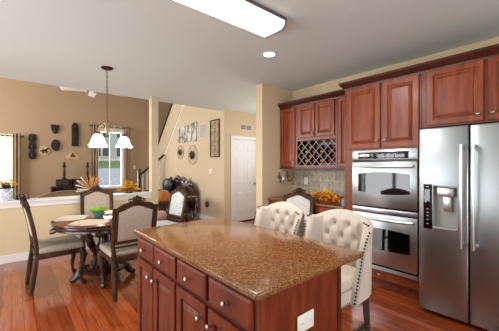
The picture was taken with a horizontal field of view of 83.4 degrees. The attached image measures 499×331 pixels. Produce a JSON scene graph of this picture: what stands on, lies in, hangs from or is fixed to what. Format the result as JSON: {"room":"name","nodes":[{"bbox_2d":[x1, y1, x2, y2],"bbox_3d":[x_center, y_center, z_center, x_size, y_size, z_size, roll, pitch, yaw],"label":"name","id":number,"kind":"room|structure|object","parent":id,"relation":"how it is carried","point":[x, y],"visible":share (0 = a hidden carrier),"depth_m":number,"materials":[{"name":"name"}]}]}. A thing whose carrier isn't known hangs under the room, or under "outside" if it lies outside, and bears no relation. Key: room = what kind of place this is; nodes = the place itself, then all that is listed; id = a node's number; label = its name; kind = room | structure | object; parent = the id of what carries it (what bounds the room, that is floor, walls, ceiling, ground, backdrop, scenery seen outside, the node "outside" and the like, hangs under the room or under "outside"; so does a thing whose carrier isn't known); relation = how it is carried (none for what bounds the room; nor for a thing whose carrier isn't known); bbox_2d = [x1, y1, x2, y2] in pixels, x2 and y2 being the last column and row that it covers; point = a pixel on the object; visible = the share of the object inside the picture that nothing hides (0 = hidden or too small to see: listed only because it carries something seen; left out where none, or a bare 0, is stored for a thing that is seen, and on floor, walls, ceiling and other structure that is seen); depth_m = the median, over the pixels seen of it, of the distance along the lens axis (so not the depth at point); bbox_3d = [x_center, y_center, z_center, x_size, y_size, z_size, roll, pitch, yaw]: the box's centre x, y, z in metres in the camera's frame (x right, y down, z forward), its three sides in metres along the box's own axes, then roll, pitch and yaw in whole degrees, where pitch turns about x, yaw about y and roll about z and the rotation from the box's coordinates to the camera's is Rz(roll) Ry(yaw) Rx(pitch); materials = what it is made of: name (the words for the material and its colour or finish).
{"room":"kitchen","nodes":[
{"label":"kitchen","id":0,"kind":"room"},
{"bbox_2d":[0,194,151,255],"bbox_3d":[-3.410,0.979,4.222,3.860,0.862,0.150,0,0,-40],"label":"wall","id":1,"kind":"structure","parent":0,"point":[14,234],"depth_m":4.19,"materials":[{"name":"beige paint"}]},
{"bbox_2d":[0,239,109,264],"bbox_3d":[-3.363,1.353,4.151,3.840,0.115,0.018,0,0,-40],"label":"baseboard","id":2,"kind":"structure","parent":1,"relation":"attached to","point":[5,259],"depth_m":4.09,"materials":[{"name":"white paint"}]},
{"bbox_2d":[0,191,151,208],"bbox_3d":[-3.415,0.566,4.217,3.845,0.108,0.230,0,0,-40],"label":"trim","id":3,"kind":"structure","parent":1,"relation":"attached to","point":[13,203],"depth_m":4.43,"materials":[{"name":"white paint"}]},
{"bbox_2d":[0,179,17,200],"bbox_3d":[-3.544,0.351,4.111,0.218,0.320,0.215,0,0,-3],"label":"flower vase","id":4,"kind":"object","parent":3,"relation":"on","point":[6,194],"visible":1,"depth_m":4.07,"materials":[{"name":"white ceramic"}]},
{"bbox_2d":[15,193,28,199],"bbox_3d":[-3.413,0.461,4.202,0.160,0.100,0.155,0,0,-40],"label":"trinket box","id":5,"kind":"object","parent":3,"relation":"on","point":[26,194],"visible":0.66,"depth_m":4.18,"materials":[{"name":"brown wood"}]},
{"bbox_2d":[75,175,99,191],"bbox_3d":[-2.752,0.328,4.785,0.388,0.367,0.154,0,0,-40],"label":"bouquet","id":6,"kind":"object","parent":3,"relation":"on","point":[88,187],"visible":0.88,"depth_m":4.78,"materials":[{"name":"brown plant"}]},
{"bbox_2d":[116,180,140,192],"bbox_3d":[-2.259,0.389,5.216,0.466,0.243,0.188,0,0,-40],"label":"flower arrangement","id":7,"kind":"object","parent":3,"relation":"on","point":[126,189],"visible":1,"depth_m":5.19,"materials":[{"name":"yellow plant"}]},
{"bbox_2d":[149,97,157,220],"bbox_3d":[-1.888,0.040,5.512,0.130,2.740,0.150,0,0,-40],"label":"column","id":8,"kind":"structure","parent":1,"relation":"attached to","point":[153,101],"depth_m":5.46,"materials":[{"name":"beige paint"}]},
{"bbox_2d":[0,77,171,197],"bbox_3d":[-5.409,-1.290,8.079,8.400,5.400,0.120,0,0,-40],"label":"wall","id":9,"kind":"structure","parent":0,"point":[26,108],"depth_m":8.04,"materials":[{"name":"beige paint"}]},
{"bbox_2d":[0,133,12,198],"bbox_3d":[-6.562,0.040,7.042,1.200,1.720,0.170,0,0,-40],"label":"window","id":10,"kind":"structure","parent":9,"relation":"in","point":[0,133],"depth_m":7.31,"materials":[{"name":"white paint"}]},
{"bbox_2d":[28,134,36,158],"bbox_3d":[-5.864,-0.512,7.568,0.174,0.675,0.071,0,0,-40],"label":"mask","id":11,"kind":"object","parent":9,"relation":"attached to","point":[32,138],"visible":1,"depth_m":7.56,"materials":[{"name":"black wood"}]},
{"bbox_2d":[39,146,49,154],"bbox_3d":[-5.674,-0.410,7.742,0.250,0.256,0.052,0,0,-40],"label":"plaque","id":12,"kind":"object","parent":9,"relation":"attached to","point":[43,150],"visible":1,"depth_m":7.74,"materials":[{"name":"brown wood"}]},
{"bbox_2d":[51,124,58,133],"bbox_3d":[-5.477,-1.020,7.889,0.190,0.260,0.082,0,0,-40],"label":"mask","id":13,"kind":"object","parent":9,"relation":"attached to","point":[54,128],"visible":1,"depth_m":7.87,"materials":[{"name":"black wood"}]},
{"bbox_2d":[51,139,59,150],"bbox_3d":[-5.467,-0.575,7.900,0.210,0.330,0.078,0,0,-40],"label":"mask","id":14,"kind":"object","parent":9,"relation":"attached to","point":[55,144],"visible":1,"depth_m":7.89,"materials":[{"name":"black wood"}]},
{"bbox_2d":[66,151,78,158],"bbox_3d":[-5.168,-0.310,8.181,0.340,0.220,0.035,0,0,-40],"label":"plaque","id":15,"kind":"object","parent":9,"relation":"attached to","point":[72,155],"visible":1,"depth_m":8.16,"materials":[{"name":"brown wood"}]},
{"bbox_2d":[72,123,78,145],"bbox_3d":[-5.104,-0.915,8.203,0.175,0.690,0.085,0,0,-40],"label":"mask","id":16,"kind":"object","parent":9,"relation":"attached to","point":[75,128],"visible":1,"depth_m":8.19,"materials":[{"name":"black wood"}]},
{"bbox_2d":[98,128,123,188],"bbox_3d":[-4.411,-0.220,8.866,0.960,1.900,0.170,0,0,-40],"label":"window","id":17,"kind":"structure","parent":9,"relation":"in","point":[120,131],"depth_m":8.90,"materials":[{"name":"white paint"}]},
{"bbox_3d":[-6.521,-0.760,6.945,1.438,0.060,0.169,0,0,-40],"label":"curtain rod","id":18,"kind":"object","parent":9,"relation":"attached to","visible":0},
{"bbox_2d":[0,134,11,199],"bbox_3d":[-6.540,0.250,6.861,1.100,2.080,0.046,0,0,-40],"label":"sheer curtain","id":19,"kind":"object","parent":18,"relation":"hanging from","point":[5,141],"visible":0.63,"depth_m":7.12,"materials":[{"name":"beige fabric"}]},
{"bbox_2d":[13,133,20,198],"bbox_3d":[-6.048,0.265,7.279,0.150,2.190,0.065,0,0,-40],"label":"drape","id":20,"kind":"object","parent":18,"relation":"hanging from","point":[16,140],"visible":0.63,"depth_m":7.29,"materials":[{"name":"brown fabric"}]},
{"bbox_2d":[158,106,220,217],"bbox_3d":[-1.939,-0.150,8.301,0.100,3.120,4.030,0,0,-40],"label":"wall","id":21,"kind":"structure","parent":0,"point":[207,186],"depth_m":7.52,"materials":[{"name":"beige paint"}]},
{"bbox_2d":[158,107,182,171],"bbox_3d":[-2.605,-0.664,9.040,0.090,2.232,2.105,0,0,-40],"label":"trim","id":22,"kind":"structure","parent":21,"relation":"attached to","point":[182,107],"depth_m":8.80,"materials":[{"name":"white paint"}]},
{"bbox_2d":[158,104,180,168],"bbox_3d":[-2.291,-1.076,8.691,0.092,2.532,2.826,0,0,-40],"label":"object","id":23,"kind":"object","parent":22,"relation":"on","point":[174,110],"visible":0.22,"depth_m":9.06,"materials":[{"name":"beige paint"}]},
{"bbox_2d":[177,147,183,158],"bbox_3d":[-2.069,-0.390,8.321,0.042,0.409,0.409,0,0,-40],"label":"wall ornament","id":24,"kind":"object","parent":21,"relation":"attached to","point":[178,152],"visible":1,"depth_m":8.30,"materials":[{"name":"brown metal"}]},
{"bbox_2d":[178,122,196,142],"bbox_3d":[-1.790,-0.930,8.021,0.035,0.520,1.080,0,0,-40],"label":"canvas art","id":25,"kind":"object","parent":21,"relation":"attached to","point":[186,133],"visible":1,"depth_m":7.92},
{"bbox_2d":[188,146,196,164],"bbox_3d":[-1.597,-0.290,7.758,0.050,0.529,0.529,0,0,-40],"label":"wall ornament","id":26,"kind":"object","parent":21,"relation":"attached to","point":[191,152],"visible":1,"depth_m":7.77,"materials":[{"name":"brown metal"}]},
{"bbox_2d":[187,212,213,218],"bbox_3d":[-1.945,1.353,8.217,0.018,0.115,4.150,0,0,-40],"label":"baseboard","id":27,"kind":"structure","parent":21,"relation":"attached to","point":[198,215],"depth_m":7.41,"materials":[{"name":"white paint"}]},
{"bbox_2d":[200,123,205,138],"bbox_3d":[-1.236,-0.910,7.383,0.016,0.400,0.310,0,0,-40],"label":"air vent","id":28,"kind":"object","parent":21,"relation":"in","point":[203,125],"visible":1,"depth_m":7.38,"materials":[{"name":"beige metal"}]},
{"bbox_2d":[210,119,219,156],"bbox_3d":[-0.857,-0.670,6.924,0.030,0.930,0.400,0,0,-40],"label":"wall panel","id":29,"kind":"object","parent":21,"relation":"attached to","point":[214,124],"visible":1,"depth_m":6.91,"materials":[{"name":"brown wood"}]},
{"bbox_2d":[221,109,255,218],"bbox_3d":[-0.078,0.040,7.158,1.460,2.740,0.120,0,0,-40],"label":"wall","id":30,"kind":"structure","parent":0,"point":[231,121],"depth_m":6.73,"materials":[{"name":"beige paint"}]},
{"bbox_2d":[231,135,255,220],"bbox_3d":[-0.118,0.343,7.082,0.930,2.135,0.145,0,0,-40],"label":"door","id":31,"kind":"structure","parent":30,"relation":"in","point":[243,149],"depth_m":7.06,"materials":[{"name":"white paint"}]},
{"bbox_2d":[240,124,251,130],"bbox_3d":[-0.088,-0.958,7.062,0.380,0.155,0.014,0,0,-40],"label":"air vent","id":32,"kind":"object","parent":30,"relation":"in","point":[245,127],"visible":1,"depth_m":7.05,"materials":[{"name":"beige metal"}]},
{"bbox_2d":[0,214,487,330],"bbox_3d":[-1.554,1.460,3.533,8.400,0.100,12.000,0,0,-40],"label":"floor","id":33,"kind":"structure","parent":0,"point":[56,304],"depth_m":2.80,"materials":[{"name":"brown wood"}]},
{"bbox_2d":[18,194,87,295],"bbox_3d":[-2.344,0.867,3.333,0.641,1.097,0.546,0,0,-43],"label":"dining chair","id":34,"kind":"object","parent":33,"relation":"on","point":[40,249],"visible":1,"depth_m":3.23,"materials":[{"name":"brown wood"}]},
{"bbox_2d":[33,235,83,253],"bbox_3d":[-2.301,0.941,3.374,0.445,0.078,0.500,0,0,-43],"label":"seat cushion","id":35,"kind":"object","parent":34,"relation":"on","point":[68,243],"depth_m":3.25,"materials":[{"name":"grey fabric"}]},
{"bbox_2d":[34,190,84,197],"bbox_3d":[-4.576,0.996,6.911,1.760,0.827,0.940,0,0,-40],"label":"sofa","id":36,"kind":"object","parent":33,"relation":"on","point":[65,192],"visible":0.24,"depth_m":6.50,"materials":[{"name":"brown fabric"}]},
{"bbox_2d":[50,179,89,192],"bbox_3d":[-5.081,0.900,8.016,0.980,1.020,0.340,0,0,-40],"label":"shelf unit","id":37,"kind":"object","parent":33,"relation":"on","point":[71,186],"visible":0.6,"depth_m":7.85,"materials":[{"name":"black wood"}]},
{"bbox_2d":[62,162,66,178],"bbox_3d":[-5.213,0.139,7.878,0.110,0.500,0.107,0,0,-40],"label":"statue","id":38,"kind":"object","parent":37,"relation":"on","point":[64,165],"visible":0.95,"depth_m":7.86,"materials":[{"name":"black wood"}]},
{"bbox_2d":[86,162,89,178],"bbox_3d":[-4.770,0.139,8.253,0.110,0.500,0.107,0,0,-40],"label":"statue","id":39,"kind":"object","parent":37,"relation":"on","point":[87,165],"visible":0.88,"depth_m":8.23,"materials":[{"name":"black wood"}]},
{"bbox_2d":[49,212,135,287],"bbox_3d":[-1.825,1.026,3.513,1.143,0.768,1.110,0,0,-40],"label":"dining table","id":40,"kind":"object","parent":33,"relation":"on","point":[102,230],"visible":0.52,"depth_m":3.29,"materials":[{"name":"brown wood"}]},
{"bbox_2d":[53,215,88,220],"bbox_3d":[-2.178,0.639,3.417,0.330,0.004,0.380,0,0,-15],"label":"placemat","id":41,"kind":"object","parent":40,"relation":"on","point":[68,217],"visible":1,"depth_m":3.40,"materials":[{"name":"beige fabric"}]},
{"bbox_2d":[67,219,109,225],"bbox_3d":[-1.792,0.639,3.150,0.380,0.004,0.330,0,0,-5],"label":"placemat","id":42,"kind":"object","parent":40,"relation":"on","point":[87,221],"visible":1,"depth_m":3.13,"materials":[{"name":"beige fabric"}]},
{"bbox_2d":[87,206,108,216],"bbox_3d":[-1.909,0.573,3.523,0.252,0.137,0.217,0,0,-40],"label":"potted plant","id":43,"kind":"object","parent":40,"relation":"on","point":[99,211],"visible":1,"depth_m":3.49,"materials":[{"name":"green plant"}]},
{"bbox_2d":[80,185,113,248],"bbox_3d":[-2.353,0.867,4.372,0.546,1.097,0.641,0,0,-34],"label":"dining chair","id":44,"kind":"object","parent":33,"relation":"on","point":[97,196],"visible":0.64,"depth_m":4.54,"materials":[{"name":"beige fabric"}]},
{"bbox_2d":[97,195,157,301],"bbox_3d":[-1.381,0.867,3.206,0.546,1.097,0.641,0,0,-40],"label":"dining chair","id":45,"kind":"object","parent":33,"relation":"on","point":[137,213],"visible":0.78,"depth_m":3.00,"materials":[{"name":"grey fabric"}]},
{"bbox_2d":[99,241,137,256],"bbox_3d":[-1.419,0.941,3.251,0.500,0.078,0.445,0,0,-40],"label":"seat cushion","id":46,"kind":"object","parent":45,"relation":"on","point":[130,251],"depth_m":3.07,"materials":[{"name":"grey fabric"}]},
{"bbox_2d":[137,154,164,191],"bbox_3d":[-3.117,0.522,8.895,0.873,1.777,0.100,0,0,-40],"label":"rail","id":47,"kind":"object","parent":33,"relation":"on","point":[139,173],"visible":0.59,"depth_m":8.72,"materials":[{"name":"black wood"}]},
{"bbox_2d":[157,211,165,219],"bbox_3d":[-1.646,1.118,5.095,0.258,0.587,0.258,0,0,-18],"label":"round ottoman","id":48,"kind":"object","parent":33,"relation":"on","point":[161,215],"visible":0.44,"depth_m":5.00,"materials":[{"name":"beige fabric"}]},
{"bbox_2d":[158,200,174,221],"bbox_3d":[-1.992,1.091,6.152,0.590,0.672,0.630,0,0,-40],"label":"console table","id":49,"kind":"object","parent":33,"relation":"on","point":[164,204],"visible":0.1,"depth_m":5.97,"materials":[{"name":"brown wood"}]},
{"bbox_2d":[158,190,169,200],"bbox_3d":[-1.883,0.641,6.086,0.290,0.225,0.290,0,0,-40],"label":"wicker basket","id":50,"kind":"object","parent":49,"relation":"on","point":[163,195],"visible":0.87,"depth_m":5.97,"materials":[{"name":"orange wicker"}]},
{"bbox_2d":[143,175,196,220],"bbox_3d":[-2.344,0.848,7.912,0.841,1.145,2.000,0,0,-40],"label":"sofa","id":51,"kind":"object","parent":33,"relation":"on","point":[189,188],"visible":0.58,"depth_m":7.53,"materials":[{"name":"brown wood"}]},
{"bbox_2d":[162,178,172,190],"bbox_3d":[-2.416,0.570,8.244,0.179,0.390,0.614,0,0,-40],"label":"throw cushion","id":52,"kind":"object","parent":51,"relation":"on","point":[167,184],"visible":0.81,"depth_m":8.10,"materials":[{"name":"blue fabric"}]},
{"bbox_2d":[156,185,187,225],"bbox_3d":[-1.331,0.867,4.409,0.546,1.097,0.641,0,0,44],"label":"dining chair","id":53,"kind":"object","parent":33,"relation":"on","point":[178,196],"visible":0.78,"depth_m":4.51,"materials":[{"name":"white fabric"}]},
{"bbox_2d":[156,220,175,225],"bbox_3d":[-1.372,0.941,4.366,0.500,0.078,0.445,0,0,44],"label":"seat cushion","id":54,"kind":"object","parent":53,"relation":"on","point":[163,222],"depth_m":4.43,"materials":[{"name":"white fabric"}]},
{"bbox_2d":[166,195,198,222],"bbox_3d":[-1.613,1.079,6.696,0.610,0.697,0.610,0,0,-40],"label":"side table","id":55,"kind":"object","parent":33,"relation":"on","point":[189,197],"visible":0.36,"depth_m":6.65,"materials":[{"name":"brown wood"}]},
{"bbox_2d":[137,236,340,330],"bbox_3d":[-0.211,0.969,1.805,0.627,0.883,1.407,0,0,-40],"label":"base cabinet","id":56,"kind":"object","parent":33,"relation":"on","point":[173,294],"visible":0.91,"depth_m":1.42,"materials":[{"name":"brown wood"}]},
{"bbox_2d":[134,217,363,301],"bbox_3d":[-0.120,0.511,1.888,0.830,0.032,1.435,0,0,-40],"label":"countertop","id":57,"kind":"structure","parent":56,"relation":"on","point":[260,263],"depth_m":1.57,"materials":[{"name":"brown stone"}]},
{"bbox_2d":[297,309,313,330],"bbox_3d":[0.257,0.710,1.274,0.116,0.080,0.010,0,0,-40],"label":"outlet","id":58,"kind":"object","parent":56,"relation":"attached to","point":[305,321],"visible":1,"depth_m":1.27,"materials":[{"name":"white plastic"}]},
{"bbox_2d":[300,318,304,329],"bbox_3d":[0.237,0.710,1.254,0.036,0.044,0.003,0,0,-40],"label":"socket","id":59,"kind":"object","parent":58,"relation":"attached to","point":[302,320],"depth_m":1.25,"materials":[{"name":"white plastic"}]},
{"bbox_2d":[308,314,312,325],"bbox_3d":[0.280,0.710,1.291,0.036,0.044,0.003,0,0,-40],"label":"socket","id":60,"kind":"object","parent":58,"relation":"attached to","point":[310,316],"depth_m":1.29,"materials":[{"name":"grey plastic"}]},
{"bbox_2d":[253,202,304,236],"bbox_3d":[0.191,0.877,2.522,0.466,1.069,0.569,0,0,-40],"label":"bar stool","id":61,"kind":"object","parent":33,"relation":"on","point":[287,217],"visible":0.37,"depth_m":2.63,"materials":[{"name":"beige fabric"}]},
{"bbox_2d":[283,187,314,227],"bbox_3d":[0.565,0.867,3.810,0.546,1.097,0.641,0,0,34],"label":"dining chair","id":62,"kind":"object","parent":33,"relation":"on","point":[305,201],"visible":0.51,"depth_m":3.96,"materials":[{"name":"white fabric"}]},
{"bbox_2d":[269,200,336,213],"bbox_3d":[0.973,0.985,4.290,0.637,0.850,1.385,0,0,-40],"label":"base cabinet","id":63,"kind":"object","parent":33,"relation":"on","point":[317,209],"visible":0.02,"depth_m":3.88,"materials":[{"name":"brown wood"}]},
{"bbox_2d":[268,196,344,208],"bbox_3d":[0.978,0.545,4.295,0.608,0.030,1.386,0,0,-40],"label":"countertop","id":64,"kind":"structure","parent":63,"relation":"on","point":[280,198],"depth_m":3.86,"materials":[{"name":"brown stone"}]},
{"bbox_2d":[308,189,343,203],"bbox_3d":[1.073,0.424,3.994,0.300,0.209,0.666,0,0,-40],"label":"centerpiece","id":65,"kind":"object","parent":64,"relation":"on","point":[326,196],"visible":0.9,"depth_m":3.91,"materials":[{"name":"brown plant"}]},
{"bbox_2d":[315,198,335,203],"bbox_3d":[1.080,0.506,3.984,0.210,0.045,0.390,0,0,-40],"label":"basket","id":66,"kind":"object","parent":65,"relation":"on","point":[321,200],"depth_m":3.89,"materials":[{"name":"brown wicker"}]},
{"bbox_2d":[341,198,344,205],"bbox_3d":[1.237,0.479,3.659,0.076,0.100,0.076,0,0,-40],"label":"tumbler","id":67,"kind":"object","parent":64,"relation":"on","point":[342,199],"visible":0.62,"depth_m":3.64,"materials":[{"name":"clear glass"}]},
{"bbox_2d":[303,209,372,330],"bbox_3d":[0.589,0.877,2.067,0.466,1.069,0.569,0,0,-40],"label":"bar stool","id":68,"kind":"object","parent":33,"relation":"on","point":[350,229],"visible":0.59,"depth_m":2.04,"materials":[{"name":"beige fabric"}]},
{"bbox_2d":[341,264,354,292],"bbox_3d":[0.564,0.786,2.045,0.385,0.078,0.436,0,0,-40],"label":"seat cushion","id":69,"kind":"object","parent":68,"relation":"on","point":[347,270],"depth_m":1.87,"materials":[{"name":"beige fabric"}]},
{"bbox_2d":[345,74,421,296],"bbox_3d":[1.701,0.210,3.419,0.622,2.400,0.875,0,0,-40],"label":"tall cabinet","id":70,"kind":"object","parent":33,"relation":"on","point":[387,114],"visible":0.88,"depth_m":3.22,"materials":[{"name":"brown wood"}]},
{"bbox_2d":[352,148,418,280],"bbox_3d":[1.698,0.512,3.349,0.618,1.389,0.732,0,0,-40],"label":"double wall oven","id":71,"kind":"object","parent":70,"relation":"in","point":[385,183],"visible":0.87,"depth_m":3.11,"materials":[{"name":"silver metal"}]},
{"bbox_2d":[339,44,498,90],"bbox_3d":[1.910,-1.000,2.938,0.326,0.100,1.991,0,0,-40],"label":"trim","id":72,"kind":"structure","parent":70,"relation":"attached to","point":[484,53],"depth_m":2.86,"materials":[{"name":"brown wood"}]},
{"bbox_2d":[419,122,498,330],"bbox_3d":[2.198,0.526,2.590,0.897,1.768,0.910,0,0,-40],"label":"refrigerator","id":73,"kind":"object","parent":33,"relation":"on","point":[459,165],"visible":1,"depth_m":2.45,"materials":[{"name":"grey metal"}]},
{"bbox_2d":[0,0,498,113],"bbox_3d":[0.181,-1.470,2.415,7.200,0.280,7.850,0,0,-40],"label":"ceiling","id":74,"kind":"structure","parent":0,"point":[169,51],"depth_m":3.08,"materials":[{"name":"white paint"}]},
{"bbox_2d":[88,66,132,147],"bbox_3d":[-1.928,-0.792,3.846,0.586,1.075,0.595,0,0,-40],"label":"chandelier","id":75,"kind":"object","parent":74,"relation":"hanging from","point":[97,140],"visible":1,"depth_m":3.80,"materials":[{"name":"white glass"}]},
{"bbox_2d":[174,0,286,38],"bbox_3d":[-0.234,-1.281,2.240,1.224,0.098,0.314,0,0,-40],"label":"ceiling light","id":76,"kind":"object","parent":74,"relation":"attached to","point":[250,15],"visible":1,"depth_m":2.33,"materials":[{"name":"white paint"}]},
{"bbox_2d":[261,51,276,57],"bbox_3d":[0.236,-1.326,3.347,0.188,0.008,0.188,0,0,-40],"label":"recessed light","id":77,"kind":"object","parent":74,"relation":"in","point":[268,54],"visible":1,"depth_m":3.35,"materials":[{"name":"white glass"}]},
{"bbox_2d":[256,84,291,209],"bbox_3d":[0.996,0.040,5.319,2.200,2.740,0.150,0,0,-40],"label":"wall","id":78,"kind":"structure","parent":0,"point":[268,98],"depth_m":4.66,"materials":[{"name":"beige paint"}]},
{"bbox_2d":[280,107,295,166],"bbox_3d":[0.744,-0.490,4.771,0.370,1.040,0.355,0,0,-40],"label":"upper cabinet","id":79,"kind":"object","parent":78,"relation":"attached to","point":[287,116],"visible":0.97,"depth_m":4.65,"materials":[{"name":"brown wood"}]},
{"bbox_2d":[292,37,498,197],"bbox_3d":[2.602,0.040,2.952,0.132,2.740,5.537,0,0,-40],"label":"wall","id":80,"kind":"structure","parent":0,"point":[330,86],"depth_m":4.37,"materials":[{"name":"beige paint"}]},
{"bbox_2d":[296,99,337,167],"bbox_3d":[1.105,-0.490,4.345,0.370,1.040,0.760,0,0,-40],"label":"wine rack cabinet","id":81,"kind":"object","parent":80,"relation":"attached to","point":[316,123],"visible":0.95,"depth_m":4.26,"materials":[{"name":"brown wood"}]},
{"bbox_2d":[278,89,344,109],"bbox_3d":[0.936,-1.000,4.296,0.056,0.100,1.332,0,0,-40],"label":"trim","id":82,"kind":"structure","parent":81,"relation":"attached to","point":[336,94],"depth_m":4.25,"materials":[{"name":"brown wood"}]},
{"bbox_2d":[280,167,344,168],"bbox_3d":[1.091,0.043,4.391,0.335,0.023,1.387,0,0,-40],"label":"trim","id":83,"kind":"structure","parent":81,"relation":"attached to","point":[280,167],"depth_m":4.48,"materials":[{"name":"brown wood"}]},
{"bbox_2d":[320,158,329,162],"bbox_3d":[1.171,-0.075,4.309,0.240,0.072,0.074,0,0,-40],"label":"wine bottle","id":84,"kind":"object","parent":81,"relation":"in","point":[326,159],"visible":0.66,"depth_m":4.27,"materials":[{"name":"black glass"}]},
{"bbox_2d":[320,149,330,153],"bbox_3d":[1.171,-0.215,4.309,0.240,0.072,0.074,0,0,-40],"label":"wine bottle","id":85,"kind":"object","parent":81,"relation":"in","point":[326,150],"visible":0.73,"depth_m":4.27,"materials":[{"name":"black glass"}]},
{"bbox_2d":[292,169,344,172],"bbox_3d":[1.213,0.082,4.495,0.015,0.056,1.387,0,0,-40],"label":"trim","id":86,"kind":"structure","parent":80,"relation":"attached to","point":[293,170],"depth_m":4.55,"materials":[{"name":"wood"}]},
{"bbox_2d":[338,97,344,167],"bbox_3d":[1.437,-0.490,3.953,0.370,1.040,0.265,0,0,-40],"label":"upper cabinet","id":87,"kind":"object","parent":80,"relation":"attached to","point":[341,101],"visible":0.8,"depth_m":3.91,"materials":[{"name":"brown wood"}]},
{"bbox_2d":[421,55,498,127],"bbox_3d":[2.324,-0.690,2.685,0.622,0.600,1.040,0,0,-40],"label":"upper cabinet","id":88,"kind":"object","parent":80,"relation":"attached to","point":[467,93],"visible":1,"depth_m":2.64,"materials":[{"name":"brown wood"}]},
{"bbox_3d":[-4.028,-4.040,6.451,8.640,0.100,4.390,0,0,-40],"label":"ceiling","id":89,"kind":"structure","parent":0,"visible":0},
{"bbox_2d":[60,87,123,97],"bbox_3d":[-3.589,-2.854,6.540,1.336,2.272,1.271,0,0,38],"label":"ceiling fan","id":90,"kind":"object","parent":89,"relation":"hanging from","point":[91,93],"visible":0.34,"depth_m":6.45,"materials":[{"name":"white paint"}]},
{"bbox_3d":[-4.352,-1.190,8.796,1.240,0.024,0.151,0,0,-40],"label":"curtain rod","id":91,"kind":"object","parent":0,"visible":0},
{"bbox_2d":[92,124,97,188],"bbox_3d":[-4.668,0.055,8.449,0.170,2.610,0.066,0,0,-40],"label":"drape","id":92,"kind":"object","parent":91,"relation":"hanging from","point":[94,150],"visible":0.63,"depth_m":8.45,"materials":[{"name":"brown fabric"}]},
{"bbox_2d":[124,127,129,192],"bbox_3d":[-3.958,0.055,9.051,0.170,2.610,0.066,0,0,-40],"label":"drape","id":93,"kind":"object","parent":91,"relation":"hanging from","point":[126,150],"visible":0.63,"depth_m":9.05,"materials":[{"name":"brown fabric"}]},
{"label":"outside","id":94,"kind":"structure","parent":0,"visible":0},
{"bbox_2d":[99,168,120,185],"bbox_3d":[-6.770,0.935,20.351,44.000,1.350,20.200,0,0,-40],"label":"driveway","id":95,"kind":"structure","parent":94,"point":[115,173],"depth_m":20.07,"materials":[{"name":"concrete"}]},
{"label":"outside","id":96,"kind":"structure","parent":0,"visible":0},
{"bbox_2d":[99,161,120,167],"bbox_3d":[-27.947,-0.165,48.415,100.000,0.850,50.000,0,0,-40],"label":"lawn","id":97,"kind":"structure","parent":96,"point":[102,164],"depth_m":32.16,"materials":[{"name":"green plant"}]},
{"bbox_2d":[99,132,120,160],"bbox_3d":[-22.830,-4.891,41.609,14.000,8.600,10.000,0,0,-40],"label":"house","id":98,"kind":"structure","parent":97,"relation":"on","point":[115,152],"depth_m":38.84,"materials":[{"name":"white"}]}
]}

